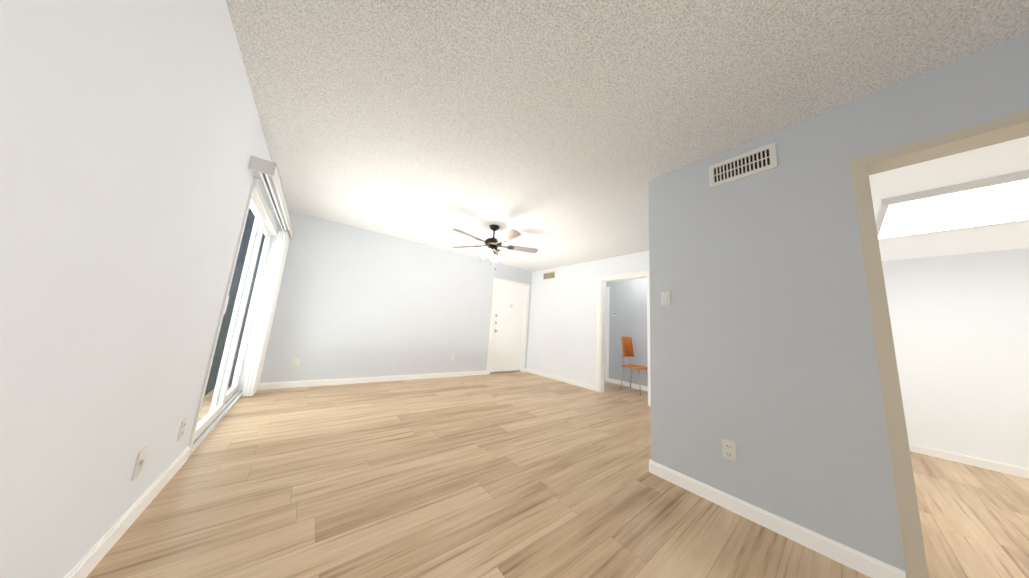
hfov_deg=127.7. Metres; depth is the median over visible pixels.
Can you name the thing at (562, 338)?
wall
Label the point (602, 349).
door frame
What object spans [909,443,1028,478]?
baseboard
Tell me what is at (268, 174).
valance headrail
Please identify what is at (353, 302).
wall
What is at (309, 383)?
baseboard
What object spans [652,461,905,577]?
baseboard
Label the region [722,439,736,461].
electrical outlet
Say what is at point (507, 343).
entry door
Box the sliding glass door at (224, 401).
[188,176,278,457]
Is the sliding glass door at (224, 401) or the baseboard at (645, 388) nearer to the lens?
the sliding glass door at (224, 401)
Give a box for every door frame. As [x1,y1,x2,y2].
[486,277,529,374]
[596,270,650,406]
[849,109,1028,577]
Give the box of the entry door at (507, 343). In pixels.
[490,282,525,372]
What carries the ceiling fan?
hanging from the ceiling at (558, 133)
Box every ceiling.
[226,0,1028,271]
[869,136,1028,260]
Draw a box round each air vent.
[543,272,554,279]
[709,142,777,187]
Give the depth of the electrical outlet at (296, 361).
3.50 m
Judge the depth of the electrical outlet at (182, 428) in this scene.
1.55 m
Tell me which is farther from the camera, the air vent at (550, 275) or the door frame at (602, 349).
the air vent at (550, 275)
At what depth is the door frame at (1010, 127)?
1.21 m
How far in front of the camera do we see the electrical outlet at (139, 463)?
1.17 m
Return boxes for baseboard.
[64,446,189,577]
[257,370,486,389]
[524,368,595,390]
[608,378,647,390]
[649,460,651,472]
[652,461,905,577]
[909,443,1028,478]
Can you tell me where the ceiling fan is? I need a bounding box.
[452,224,537,269]
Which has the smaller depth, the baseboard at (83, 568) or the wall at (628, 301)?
the baseboard at (83, 568)
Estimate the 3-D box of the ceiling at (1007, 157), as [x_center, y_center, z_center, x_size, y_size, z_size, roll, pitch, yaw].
[3.729,-0.633,1.666,2.980,0.060,3.260,11,-11,-37]
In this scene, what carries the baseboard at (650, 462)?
attached to the wall at (763, 357)
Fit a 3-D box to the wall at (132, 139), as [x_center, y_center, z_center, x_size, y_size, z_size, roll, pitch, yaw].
[-1.075,-0.195,0.453,0.120,2.440,7.620,11,-11,-37]
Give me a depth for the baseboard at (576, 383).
5.15 m
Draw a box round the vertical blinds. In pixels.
[242,229,289,395]
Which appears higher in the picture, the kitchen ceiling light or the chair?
the kitchen ceiling light
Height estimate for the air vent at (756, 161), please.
0.175 m
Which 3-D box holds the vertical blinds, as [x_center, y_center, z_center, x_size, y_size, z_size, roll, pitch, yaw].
[-3.117,0.250,3.202,0.088,2.020,0.440,11,-11,-37]
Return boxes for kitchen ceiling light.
[875,170,1028,239]
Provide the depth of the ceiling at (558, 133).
1.51 m
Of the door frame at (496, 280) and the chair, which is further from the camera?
the door frame at (496, 280)
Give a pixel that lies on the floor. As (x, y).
(517, 474)
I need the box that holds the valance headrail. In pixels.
[248,155,293,238]
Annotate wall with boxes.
[0,0,280,577]
[260,210,531,382]
[526,250,648,385]
[606,278,647,386]
[649,32,1028,577]
[882,248,1028,468]
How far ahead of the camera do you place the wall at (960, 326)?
2.61 m
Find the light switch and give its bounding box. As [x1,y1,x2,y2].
[661,291,670,305]
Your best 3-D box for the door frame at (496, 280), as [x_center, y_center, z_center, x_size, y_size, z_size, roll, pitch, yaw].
[-0.148,0.858,5.877,1.060,2.100,0.137,11,-11,-37]
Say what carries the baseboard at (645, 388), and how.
attached to the wall at (628, 301)
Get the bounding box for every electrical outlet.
[131,447,147,480]
[177,417,187,440]
[292,358,299,366]
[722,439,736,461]
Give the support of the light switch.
attached to the wall at (763, 357)
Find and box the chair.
[620,336,647,395]
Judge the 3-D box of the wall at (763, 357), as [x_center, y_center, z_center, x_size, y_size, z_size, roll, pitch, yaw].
[2.326,0.091,0.742,0.120,2.440,3.660,11,-11,-37]
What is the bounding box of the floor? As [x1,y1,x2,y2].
[86,371,1028,577]
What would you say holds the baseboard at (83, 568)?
attached to the wall at (132, 139)

